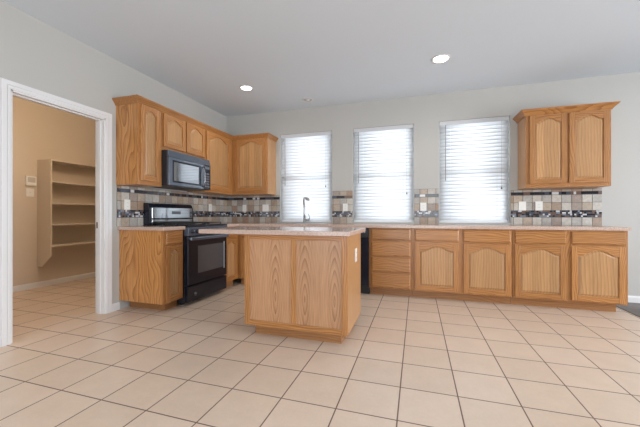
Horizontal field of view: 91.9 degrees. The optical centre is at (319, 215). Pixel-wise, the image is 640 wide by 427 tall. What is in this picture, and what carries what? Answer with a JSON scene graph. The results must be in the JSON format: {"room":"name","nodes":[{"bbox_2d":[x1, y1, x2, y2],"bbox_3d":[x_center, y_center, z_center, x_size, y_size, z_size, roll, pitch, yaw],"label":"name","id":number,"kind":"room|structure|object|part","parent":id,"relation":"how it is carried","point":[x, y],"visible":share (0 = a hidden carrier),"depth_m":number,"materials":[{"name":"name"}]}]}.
{"room":"kitchen","nodes":[
{"label":"kitchen","id":0,"kind":"room"},
{"bbox_2d":[13,96,94,285],"bbox_3d":[-4.127,-0.280,4.388,0.100,2.840,4.250,0,0,17],"label":"wall","id":1,"kind":"structure","parent":0,"point":[40,132],"depth_m":4.64,"materials":[{"name":"beige paint"}]},
{"bbox_2d":[26,188,33,196],"bbox_3d":[-4.076,-0.317,4.356,0.016,0.116,0.095,0,0,17],"label":"light switch","id":2,"kind":"object","parent":1,"relation":"attached to","point":[29,192],"visible":1,"depth_m":4.35,"materials":[{"name":"white plastic"}]},
{"bbox_2d":[25,176,35,185],"bbox_3d":[-4.065,-0.480,4.353,0.038,0.136,0.120,0,0,17],"label":"wall control box","id":3,"kind":"object","parent":1,"relation":"attached to","point":[29,180],"visible":1,"depth_m":4.33,"materials":[{"name":"white plastic"}]},
{"bbox_3d":[-4.049,-0.495,4.348,0.002,0.070,0.090,0,0,17],"label":"panel","id":4,"kind":"part","parent":3,"relation":"part of","materials":[{"name":"grey plastic"}]},
{"bbox_2d":[13,272,94,291],"bbox_3d":[-4.072,1.000,4.370,0.014,0.081,4.050,0,0,17],"label":"baseboard","id":5,"kind":"structure","parent":1,"relation":"attached to","point":[17,288],"depth_m":4.62,"materials":[{"name":"white paint"}]},
{"bbox_2d":[37,159,94,266],"bbox_3d":[-3.694,-0.025,5.121,0.284,1.531,1.518,0,0,17],"label":"shelf unit","id":6,"kind":"object","parent":1,"relation":"attached to","point":[45,183],"visible":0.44,"depth_m":4.42,"materials":[{"name":"beige paint"}]},
{"bbox_3d":[-3.918,-0.025,4.405,0.284,1.530,0.018,0,0,17],"label":"panel","id":7,"kind":"part","parent":6,"relation":"part of","materials":[{"name":"beige paint"}]},
{"bbox_2d":[0,0,226,308],"bbox_3d":[-2.758,-0.281,1.796,0.060,2.840,7.720,0,0,17],"label":"wall","id":8,"kind":"structure","parent":0,"point":[35,54],"depth_m":3.03,"materials":[{"name":"grey paint"}]},
{"bbox_2d":[0,78,111,346],"bbox_3d":[-2.443,-0.023,2.904,0.152,2.124,0.931,0,0,17],"label":"door frame","id":9,"kind":"structure","parent":8,"relation":"in","point":[8,89],"depth_m":2.67,"materials":[{"name":"white paint"}]},
{"bbox_2d":[112,302,119,311],"bbox_3d":[-2.226,0.999,3.371,0.014,0.081,0.090,0,0,17],"label":"baseboard","id":10,"kind":"structure","parent":8,"relation":"attached to","point":[116,306],"depth_m":3.37,"materials":[{"name":"white paint"}]},
{"bbox_2d":[116,103,161,186],"bbox_3d":[-2.027,-0.788,3.488,0.324,0.915,0.325,0,0,17],"label":"upper cabinet","id":11,"kind":"object","parent":8,"relation":"attached to","point":[138,126],"visible":0.9,"depth_m":3.36,"materials":[{"name":"brown wood"}]},
{"bbox_3d":[-1.900,-0.788,3.449,0.019,0.915,0.325,0,0,17],"label":"frame","id":12,"kind":"part","parent":11,"relation":"part of","materials":[{"name":"brown wood"}]},
{"bbox_3d":[-1.883,-0.784,3.437,0.019,0.818,0.255,0,0,17],"label":"door","id":13,"kind":"part","parent":11,"relation":"part of","materials":[{"name":"brown wood"}]},
{"bbox_3d":[-1.883,-0.791,3.437,0.013,0.735,0.159,0,0,17],"label":"panel","id":14,"kind":"part","parent":11,"relation":"part of","materials":[{"name":"brown wood"}]},
{"bbox_2d":[117,185,226,225],"bbox_3d":[-1.917,-0.102,4.367,0.010,0.453,2.050,0,0,17],"label":"tiled wall","id":15,"kind":"structure","parent":8,"relation":"attached to","point":[137,196],"depth_m":4.02,"materials":[{"name":"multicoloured tile"}]},
{"bbox_2d":[124,199,129,209],"bbox_3d":[-2.178,-0.118,3.499,0.008,0.116,0.074,0,0,17],"label":"wall outlet","id":16,"kind":"object","parent":15,"relation":"attached to","point":[126,202],"visible":1,"depth_m":3.49,"materials":[{"name":"white plastic"}]},
{"bbox_2d":[162,113,204,158],"bbox_3d":[-1.863,-1.005,4.010,0.324,0.480,0.762,0,0,17],"label":"upper cabinet","id":17,"kind":"object","parent":8,"relation":"attached to","point":[178,135],"visible":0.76,"depth_m":3.90,"materials":[{"name":"brown wood"}]},
{"bbox_3d":[-1.774,-0.999,3.784,0.019,0.388,0.355,0,0,17],"label":"door","id":18,"kind":"part","parent":17,"relation":"part of","materials":[{"name":"brown wood"}]},
{"bbox_3d":[-1.774,-1.006,3.784,0.013,0.305,0.259,0,0,17],"label":"panel","id":19,"kind":"part","parent":17,"relation":"part of","materials":[{"name":"brown wood"}]},
{"bbox_2d":[153,150,209,190],"bbox_3d":[-1.800,-0.550,3.989,0.452,0.418,0.756,0,0,17],"label":"microwave","id":20,"kind":"object","parent":17,"relation":"attached to","point":[180,171],"visible":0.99,"depth_m":3.84,"materials":[{"name":"grey plastic"}]},
{"bbox_3d":[-1.666,-0.514,3.873,0.029,0.329,0.613,0,0,17],"label":"door","id":21,"kind":"part","parent":20,"relation":"part of","materials":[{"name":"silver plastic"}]},
{"bbox_3d":[-1.550,-0.510,4.127,0.057,0.276,0.024,0,0,17],"label":"handle","id":22,"kind":"part","parent":20,"relation":"part of","materials":[{"name":"silver metal"}]},
{"bbox_3d":[-1.554,-0.513,4.235,0.027,0.329,0.140,0,0,17],"label":"control panel","id":23,"kind":"part","parent":20,"relation":"part of","materials":[{"name":"black plastic"}]},
{"bbox_3d":[-1.662,-0.999,4.144,0.019,0.388,0.356,0,0,17],"label":"door","id":24,"kind":"part","parent":17,"relation":"part of","materials":[{"name":"brown wood"}]},
{"bbox_3d":[-1.662,-1.006,4.144,0.013,0.305,0.260,0,0,17],"label":"panel","id":25,"kind":"part","parent":17,"relation":"part of","materials":[{"name":"brown wood"}]},
{"bbox_2d":[187,130,239,195],"bbox_3d":[-1.603,-0.787,4.841,0.324,0.915,0.974,0,0,17],"label":"upper cabinet","id":26,"kind":"object","parent":8,"relation":"attached to","point":[218,149],"visible":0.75,"depth_m":4.63,"materials":[{"name":"brown wood"}]},
{"bbox_2d":[112,94,277,141],"bbox_3d":[-1.542,-1.227,4.262,0.648,0.070,2.319,0,0,37],"label":"crown molding","id":27,"kind":"structure","parent":26,"relation":"attached to","point":[130,99],"depth_m":3.88,"materials":[{"name":"brown wood"}]},
{"bbox_3d":[-1.522,-0.787,4.657,0.019,0.915,0.670,0,0,17],"label":"frame","id":28,"kind":"part","parent":26,"relation":"part of","materials":[{"name":"brown wood"}]},
{"bbox_3d":[-1.511,-0.784,4.625,0.019,0.818,0.582,0,0,17],"label":"door","id":29,"kind":"part","parent":26,"relation":"part of","materials":[{"name":"brown wood"}]},
{"bbox_3d":[-1.511,-0.790,4.625,0.013,0.735,0.486,0,0,17],"label":"panel","id":30,"kind":"part","parent":26,"relation":"part of","materials":[{"name":"brown wood"}]},
{"bbox_2d":[0,277,639,426],"bbox_3d":[0.187,1.088,0.995,10.360,0.100,7.950,0,0,17],"label":"floor","id":31,"kind":"structure","parent":0,"point":[405,361],"depth_m":2.11,"materials":[{"name":"beige tile"}]},
{"bbox_2d":[119,230,182,309],"bbox_3d":[-1.878,0.602,3.467,0.619,0.874,0.295,0,0,17],"label":"base cabinet","id":32,"kind":"object","parent":31,"relation":"on","point":[150,262],"visible":0.87,"depth_m":3.34,"materials":[{"name":"brown wood"}]},
{"bbox_2d":[117,226,184,230],"bbox_3d":[-1.875,0.144,3.453,0.633,0.038,0.319,0,0,17],"label":"countertop","id":33,"kind":"structure","parent":32,"relation":"on","point":[146,228],"depth_m":3.33,"materials":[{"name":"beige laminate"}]},
{"bbox_3d":[-1.611,0.552,3.384,0.019,0.775,0.295,0,0,17],"label":"frame","id":34,"kind":"part","parent":32,"relation":"part of","materials":[{"name":"brown wood"}]},
{"bbox_3d":[-1.591,0.247,3.382,0.019,0.135,0.238,0,0,17],"label":"drawer","id":35,"kind":"part","parent":32,"relation":"part of","materials":[{"name":"brown wood"}]},
{"bbox_3d":[-1.591,0.629,3.382,0.019,0.585,0.238,0,0,17],"label":"door","id":36,"kind":"part","parent":32,"relation":"part of","materials":[{"name":"brown wood"}]},
{"bbox_3d":[-1.591,0.622,3.382,0.013,0.502,0.142,0,0,17],"label":"panel","id":37,"kind":"part","parent":32,"relation":"part of","materials":[{"name":"brown wood"}]},
{"bbox_2d":[143,203,228,304],"bbox_3d":[-1.674,0.446,3.959,0.690,1.188,0.756,0,0,17],"label":"stove","id":38,"kind":"object","parent":31,"relation":"on","point":[204,255],"visible":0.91,"depth_m":3.77,"materials":[{"name":"black metal"}]},
{"bbox_3d":[-1.908,-0.028,4.032,0.010,0.135,0.692,0,0,17],"label":"glass panel","id":39,"kind":"part","parent":38,"relation":"part of","materials":[{"name":"grey"}]},
{"bbox_2d":[143,223,226,226],"bbox_3d":[-1.692,0.128,3.965,0.653,0.022,0.756,0,0,17],"label":"cooktop","id":40,"kind":"object","parent":38,"relation":"in","point":[145,224],"depth_m":3.70,"materials":[{"name":"black metal"}]},
{"bbox_3d":[-1.404,0.190,3.875,0.060,0.100,0.752,0,0,17],"label":"control panel","id":41,"kind":"part","parent":38,"relation":"part of","materials":[{"name":"black plastic"}]},
{"bbox_3d":[-1.405,0.906,3.875,0.054,0.177,0.748,0,0,17],"label":"storage drawer","id":42,"kind":"part","parent":38,"relation":"part of","materials":[{"name":"black metal"}]},
{"bbox_3d":[-1.408,0.525,3.876,0.048,0.560,0.748,0,0,17],"label":"oven door","id":43,"kind":"part","parent":38,"relation":"part of","materials":[{"name":"black metal"}]},
{"bbox_3d":[-1.364,0.273,3.862,0.042,0.037,0.732,0,0,17],"label":"handle","id":44,"kind":"part","parent":38,"relation":"part of","materials":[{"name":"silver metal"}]},
{"bbox_2d":[225,226,237,286],"bbox_3d":[-1.550,0.602,4.516,0.619,0.874,0.364,0,0,17],"label":"base cabinet","id":45,"kind":"object","parent":31,"relation":"on","point":[232,239],"visible":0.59,"depth_m":4.44,"materials":[{"name":"brown wood"}]},
{"bbox_3d":[-1.268,0.630,4.414,0.019,0.585,0.290,0,0,17],"label":"door","id":46,"kind":"part","parent":45,"relation":"part of","materials":[{"name":"brown wood"}]},
{"bbox_3d":[-1.268,0.623,4.414,0.013,0.502,0.194,0,0,17],"label":"panel","id":47,"kind":"part","parent":45,"relation":"part of","materials":[{"name":"brown wood"}]},
{"bbox_2d":[238,226,244,283],"bbox_3d":[-0.938,0.603,4.819,0.404,0.874,0.619,0,0,17],"label":"base cabinet","id":48,"kind":"object","parent":31,"relation":"on","point":[241,237],"visible":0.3,"depth_m":4.56,"materials":[{"name":"brown wood"}]},
{"bbox_3d":[-1.011,0.630,4.528,0.320,0.585,0.019,0,0,17],"label":"door","id":49,"kind":"part","parent":48,"relation":"part of","materials":[{"name":"brown wood"}]},
{"bbox_2d":[199,226,365,343],"bbox_3d":[-0.315,0.582,2.920,1.372,0.914,0.766,0,0,17],"label":"kitchen island","id":50,"kind":"object","parent":31,"relation":"on","point":[301,282],"visible":1,"depth_m":2.54,"materials":[{"name":"brown wood"}]},
{"bbox_3d":[-0.419,0.549,2.606,0.382,0.689,0.008,0,0,17],"label":"panel","id":51,"kind":"part","parent":50,"relation":"part of","materials":[{"name":"brown wood"}]},
{"bbox_2d":[199,226,365,236],"bbox_3d":[-0.315,0.144,2.920,1.372,0.038,0.766,0,0,17],"label":"island countertop","id":52,"kind":"structure","parent":50,"relation":"on","point":[252,230],"depth_m":2.64,"materials":[{"name":"beige stone"}]},
{"bbox_3d":[-0.215,0.552,2.542,0.905,0.775,0.019,0,0,17],"label":"frame","id":53,"kind":"part","parent":50,"relation":"part of","materials":[{"name":"brown wood"}]},
{"bbox_3d":[-0.012,0.549,2.479,0.382,0.689,0.008,0,0,17],"label":"panel","id":54,"kind":"part","parent":50,"relation":"part of","materials":[{"name":"brown wood"}]},
{"bbox_2d":[361,228,369,293],"bbox_3d":[0.425,0.603,4.367,0.605,0.866,0.610,0,0,17],"label":"dishwasher","id":55,"kind":"object","parent":31,"relation":"on","point":[365,288],"visible":0.26,"depth_m":4.02,"materials":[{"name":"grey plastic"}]},
{"bbox_3d":[0.346,0.605,4.114,0.605,0.620,0.040,0,0,17],"label":"door","id":56,"kind":"part","parent":55,"relation":"part of","materials":[{"name":"black metal"}]},
{"bbox_3d":[0.345,0.231,4.111,0.605,0.118,0.048,0,0,17],"label":"control panel","id":57,"kind":"part","parent":55,"relation":"part of","materials":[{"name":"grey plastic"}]},
{"bbox_3d":[0.369,0.993,4.188,0.600,0.086,0.045,0,0,17],"label":"toe panel","id":58,"kind":"part","parent":55,"relation":"part of","materials":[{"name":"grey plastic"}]},
{"bbox_2d":[369,228,411,296],"bbox_3d":[0.980,0.602,4.220,0.532,0.874,0.619,0,0,17],"label":"base cabinet","id":59,"kind":"object","parent":31,"relation":"on","point":[390,249],"visible":0.88,"depth_m":3.93,"materials":[{"name":"brown wood"}]},
{"bbox_3d":[0.898,0.831,3.931,0.479,0.181,0.019,0,0,17],"label":"drawer","id":60,"kind":"part","parent":59,"relation":"part of","materials":[{"name":"brown wood"}]},
{"bbox_3d":[0.898,0.628,3.931,0.479,0.183,0.019,0,0,17],"label":"drawer","id":61,"kind":"part","parent":59,"relation":"part of","materials":[{"name":"brown wood"}]},
{"bbox_3d":[0.898,0.425,3.931,0.479,0.181,0.019,0,0,17],"label":"drawer","id":62,"kind":"part","parent":59,"relation":"part of","materials":[{"name":"brown wood"}]},
{"bbox_3d":[0.898,0.247,3.931,0.479,0.135,0.019,0,0,17],"label":"drawer","id":63,"kind":"part","parent":59,"relation":"part of","materials":[{"name":"brown wood"}]},
{"bbox_2d":[412,228,511,303],"bbox_3d":[1.760,0.602,3.976,1.097,0.874,0.619,0,0,17],"label":"base cabinet","id":64,"kind":"object","parent":31,"relation":"on","point":[451,264],"visible":0.94,"depth_m":3.69,"materials":[{"name":"brown wood"}]},
{"bbox_3d":[1.417,0.247,3.769,0.497,0.135,0.019,0,0,17],"label":"drawer","id":65,"kind":"part","parent":64,"relation":"part of","materials":[{"name":"brown wood"}]},
{"bbox_3d":[1.417,0.629,3.769,0.497,0.585,0.019,0,0,17],"label":"door","id":66,"kind":"part","parent":64,"relation":"part of","materials":[{"name":"brown wood"}]},
{"bbox_3d":[1.417,0.623,3.769,0.401,0.502,0.013,0,0,17],"label":"panel","id":67,"kind":"part","parent":64,"relation":"part of","materials":[{"name":"brown wood"}]},
{"bbox_3d":[1.939,0.247,3.606,0.492,0.135,0.019,0,0,17],"label":"drawer","id":68,"kind":"part","parent":64,"relation":"part of","materials":[{"name":"brown wood"}]},
{"bbox_3d":[1.939,0.629,3.605,0.492,0.585,0.019,0,0,17],"label":"door","id":69,"kind":"part","parent":64,"relation":"part of","materials":[{"name":"brown wood"}]},
{"bbox_3d":[1.939,0.623,3.605,0.396,0.502,0.013,0,0,17],"label":"panel","id":70,"kind":"part","parent":64,"relation":"part of","materials":[{"name":"brown wood"}]},
{"bbox_2d":[510,230,627,311],"bbox_3d":[2.789,0.602,3.654,1.052,0.874,0.619,0,0,17],"label":"base cabinet","id":71,"kind":"object","parent":31,"relation":"on","point":[571,269],"visible":0.88,"depth_m":3.38,"materials":[{"name":"brown wood"}]},
{"bbox_2d":[199,222,631,230],"bbox_3d":[0.748,0.145,4.110,5.246,0.038,0.965,0,0,17],"label":"countertop","id":72,"kind":"structure","parent":71,"relation":"on","point":[229,224],"depth_m":3.75,"materials":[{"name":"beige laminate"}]},
{"bbox_2d":[269,223,327,223],"bbox_3d":[-0.307,0.211,4.607,0.788,0.177,0.438,0,0,17],"label":"sink","id":73,"kind":"object","parent":72,"relation":"in","point":[269,223],"visible":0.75,"depth_m":4.72,"materials":[{"name":"silver metal"}]},
{"bbox_2d":[303,197,309,222],"bbox_3d":[-0.196,-0.077,4.709,0.115,0.405,0.349,0,0,-8],"label":"faucet","id":74,"kind":"object","parent":72,"relation":"on","point":[304,198],"visible":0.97,"depth_m":4.82,"materials":[{"name":"silver metal"}]},
{"bbox_3d":[-0.232,-0.117,4.739,0.050,0.325,0.256,0,0,-9],"label":"spout","id":75,"kind":"part","parent":74,"relation":"part of","materials":[{"name":"silver metal"}]},
{"bbox_3d":[2.449,0.247,3.446,0.487,0.135,0.019,0,0,17],"label":"drawer","id":76,"kind":"part","parent":71,"relation":"part of","materials":[{"name":"brown wood"}]},
{"bbox_3d":[2.449,0.629,3.446,0.487,0.585,0.019,0,0,17],"label":"door","id":77,"kind":"part","parent":71,"relation":"part of","materials":[{"name":"brown wood"}]},
{"bbox_3d":[2.449,0.622,3.446,0.391,0.502,0.013,0,0,17],"label":"panel","id":78,"kind":"part","parent":71,"relation":"part of","materials":[{"name":"brown wood"}]},
{"bbox_3d":[2.952,0.247,3.289,0.468,0.135,0.019,0,0,17],"label":"drawer","id":79,"kind":"part","parent":71,"relation":"part of","materials":[{"name":"brown wood"}]},
{"bbox_3d":[2.952,0.629,3.289,0.468,0.585,0.019,0,0,17],"label":"door","id":80,"kind":"part","parent":71,"relation":"part of","materials":[{"name":"brown wood"}]},
{"bbox_3d":[2.952,0.622,3.289,0.372,0.502,0.013,0,0,17],"label":"panel","id":81,"kind":"part","parent":71,"relation":"part of","materials":[{"name":"brown wood"}]},
{"bbox_2d":[2,0,639,116],"bbox_3d":[0.259,-1.762,0.974,10.510,0.120,8.250,0,0,17],"label":"ceiling","id":82,"kind":"structure","parent":0,"point":[328,52],"depth_m":3.08,"materials":[{"name":"white paint"}]},
{"bbox_2d":[239,85,252,90],"bbox_3d":[-0.985,-1.694,4.139,0.188,0.010,0.188,0,0,17],"label":"recessed light","id":83,"kind":"object","parent":82,"relation":"in","point":[242,87],"visible":1,"depth_m":4.13,"materials":[{"name":"white glass"}]},
{"bbox_2d":[302,98,313,101],"bbox_3d":[-0.179,-1.690,4.561,0.174,0.018,0.174,0,0,17],"label":"recessed light","id":84,"kind":"object","parent":82,"relation":"in","point":[303,99],"visible":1,"depth_m":4.54,"materials":[{"name":"white paint"}]},
{"bbox_2d":[431,54,450,63],"bbox_3d":[1.315,-1.694,3.367,0.204,0.010,0.204,0,0,17],"label":"recessed light","id":85,"kind":"object","parent":82,"relation":"in","point":[442,58],"visible":1,"depth_m":3.35,"materials":[{"name":"white glass"}]},
{"bbox_2d":[227,72,639,295],"bbox_3d":[2.389,-0.280,4.168,8.350,2.840,0.120,0,0,17],"label":"wall","id":86,"kind":"structure","parent":0,"point":[620,200],"depth_m":4.19,"materials":[{"name":"grey paint"}]},
{"bbox_2d":[232,138,275,195],"bbox_3d":[-1.070,-0.787,5.016,0.626,0.915,0.324,0,0,17],"label":"upper cabinet","id":87,"kind":"object","parent":86,"relation":"attached to","point":[253,160],"visible":0.91,"depth_m":4.87,"materials":[{"name":"brown wood"}]},
{"bbox_3d":[-1.095,-0.784,4.864,0.526,0.818,0.019,0,0,17],"label":"door","id":88,"kind":"part","parent":87,"relation":"part of","materials":[{"name":"brown wood"}]},
{"bbox_3d":[-1.095,-0.790,4.864,0.430,0.735,0.013,0,0,17],"label":"panel","id":89,"kind":"part","parent":87,"relation":"part of","materials":[{"name":"brown wood"}]},
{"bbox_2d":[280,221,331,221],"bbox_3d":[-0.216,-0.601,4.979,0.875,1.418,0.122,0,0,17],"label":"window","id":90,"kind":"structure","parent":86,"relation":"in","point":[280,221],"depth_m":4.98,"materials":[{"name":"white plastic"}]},
{"bbox_2d":[281,131,331,220],"bbox_3d":[-0.225,-0.606,4.951,0.863,1.404,0.077,0,0,17],"label":"window blind","id":91,"kind":"object","parent":86,"relation":"attached to","point":[306,157],"visible":0.91,"depth_m":4.95,"materials":[{"name":"white plastic"}]},
{"bbox_3d":[-0.221,0.087,4.965,0.855,0.018,0.040,0,0,17],"label":"rail","id":92,"kind":"part","parent":91,"relation":"part of","materials":[{"name":"white plastic"}]},
{"bbox_2d":[354,128,413,222],"bbox_3d":[0.940,-0.601,4.618,0.885,1.418,0.122,0,0,17],"label":"window","id":93,"kind":"structure","parent":86,"relation":"in","point":[413,128],"depth_m":4.51,"materials":[{"name":"white plastic"}]},
{"bbox_2d":[354,124,413,221],"bbox_3d":[0.931,-0.606,4.590,0.873,1.404,0.077,0,0,17],"label":"window blind","id":94,"kind":"object","parent":93,"relation":"attached to","point":[383,156],"visible":1,"depth_m":4.59,"materials":[{"name":"white plastic"}]},
{"bbox_3d":[0.936,0.087,4.603,0.865,0.018,0.040,0,0,17],"label":"rail","id":95,"kind":"part","parent":94,"relation":"part of","materials":[{"name":"white plastic"}]},
{"bbox_2d":[227,188,601,224],"bbox_3d":[0.910,-0.123,4.561,5.289,0.497,0.010,0,0,17],"label":"tiled wall","id":96,"kind":"structure","parent":86,"relation":"attached to","point":[560,206],"depth_m":4.04,"materials":[{"name":"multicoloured tile"}]},
{"bbox_2d":[262,204,268,211],"bbox_3d":[-0.903,-0.117,5.114,0.112,0.116,0.016,0,0,17],"label":"light switch","id":97,"kind":"object","parent":96,"relation":"attached to","point":[265,208],"visible":1,"depth_m":5.12,"materials":[{"name":"white plastic"}]},
{"bbox_2d":[343,204,347,210],"bbox_3d":[0.384,-0.118,4.716,0.074,0.116,0.008,0,0,17],"label":"wall outlet","id":98,"kind":"object","parent":96,"relation":"attached to","point":[345,206],"visible":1,"depth_m":4.71,"materials":[{"name":"white plastic"}]},
{"bbox_2d":[420,203,425,210],"bbox_3d":[1.460,-0.118,4.379,0.082,0.116,0.008,0,0,17],"label":"wall outlet","id":99,"kind":"object","parent":96,"relation":"attached to","point":[422,205],"visible":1,"depth_m":4.38,"materials":[{"name":"white plastic"}]},
{"bbox_2d":[519,202,525,210],"bbox_3d":[2.623,-0.118,4.011,0.082,0.116,0.016,0,0,17],"label":"light switch","id":100,"kind":"object","parent":96,"relation":"attached to","point":[522,205],"visible":1,"depth_m":4.01,"materials":[{"name":"white plastic"}]},
{"bbox_2d":[535,201,542,209],"bbox_3d":[2.802,-0.118,3.959,0.080,0.116,0.008,0,0,17],"label":"wall outlet","id":101,"kind":"object","parent":96,"relation":"attached to","point":[538,204],"visible":1,"depth_m":3.96,"materials":[{"name":"white plastic"}]},
{"bbox_2d":[439,126,507,222],"bbox_3d":[2.100,-0.601,4.255,0.874,1.418,0.122,0,0,17],"label":"window","id":102,"kind":"structure","parent":86,"relation":"in","point":[439,126],"depth_m":4.40,"materials":[{"name":"white plastic"}]},
{"bbox_3d":[2.095,0.105,4.237,0.872,0.005,0.085,0,0,17],"label":"sill","id":103,"kind":"part","parent":102,"relation":"part of","materials":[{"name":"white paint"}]},
{"bbox_3d":[2.111,-0.267,4.289,0.834,0.709,0.014,0,0,17],"label":"sash","id":104,"kind":"part","parent":102,"relation":"part of","materials":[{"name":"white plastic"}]},
{"bbox_2d":[439,116,508,221],"bbox_3d":[2.092,-0.606,4.227,0.862,1.404,0.077,0,0,17],"label":"window blind","id":105,"kind":"object","parent":102,"relation":"attached to","point":[474,156],"visible":1,"depth_m":4.23,"materials":[{"name":"white plastic"}]},
{"bbox_3d":[2.096,0.087,4.240,0.854,0.018,0.040,0,0,17],"label":"rail","id":106,"kind":"part","parent":105,"relation":"part of","materials":[{"name":"white plastic"}]},
{"bbox_3d":[2.405,-0.798,4.100,0.021,0.905,0.022,0,0,17],"label":"cord knob","id":107,"kind":"part","parent":105,"relation":"part of","materials":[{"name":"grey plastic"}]},
{"bbox_2d":[518,109,610,189],"bbox_3d":[2.935,-0.788,3.764,0.841,0.915,0.324,0,0,17],"label":"upper cabinet","id":108,"kind":"object","parent":86,"relation":"attached to","point":[572,150],"visible":0.93,"depth_m":3.62,"materials":[{"name":"brown wood"}]},
{"bbox_3d":[2.705,-0.784,3.676,0.376,0.818,0.019,0,0,17],"label":"door","id":109,"kind":"part","parent":108,"relation":"part of","materials":[{"name":"brown wood"}]},
{"bbox_3d":[2.705,-0.791,3.676,0.280,0.735,0.013,0,0,17],"label":"panel","id":110,"kind":"part","parent":108,"relation":"part of","materials":[{"name":"brown wood"}]},
{"bbox_2d":[513,101,620,122],"bbox_3d":[2.930,-1.231,3.746,0.958,0.070,0.362,0,0,17],"label":"crown molding","id":111,"kind":"structure","parent":108,"relation":"attached to","point":[604,105],"depth_m":3.60,"materials":[{"name":"brown wood"}]},
{"bbox_3d":[3.089,-0.791,3.556,0.284,0.735,0.013,0,0,17],"label":"panel","id":112,"kind":"part","parent":108,"relation":"part of","materials":[{"name":"brown wood"}]},
{"bbox_3d":[3.089,-0.784,3.556,0.380,0.818,0.019,0,0,17],"label":"door","id":113,"kind":"part","parent":108,"relation":"part of","materials":[{"name":"brown wood"}]},
{"bbox_2d":[628,295,639,302],"bbox_3d":[4.797,0.999,3.344,2.964,0.081,0.014,0,0,17],"label":"baseboard","id":114,"kind":"structure","parent":86,"relation":"attached to","point":[632,299],"depth_m":3.67,"materials":[{"name":"white paint"}]}
]}

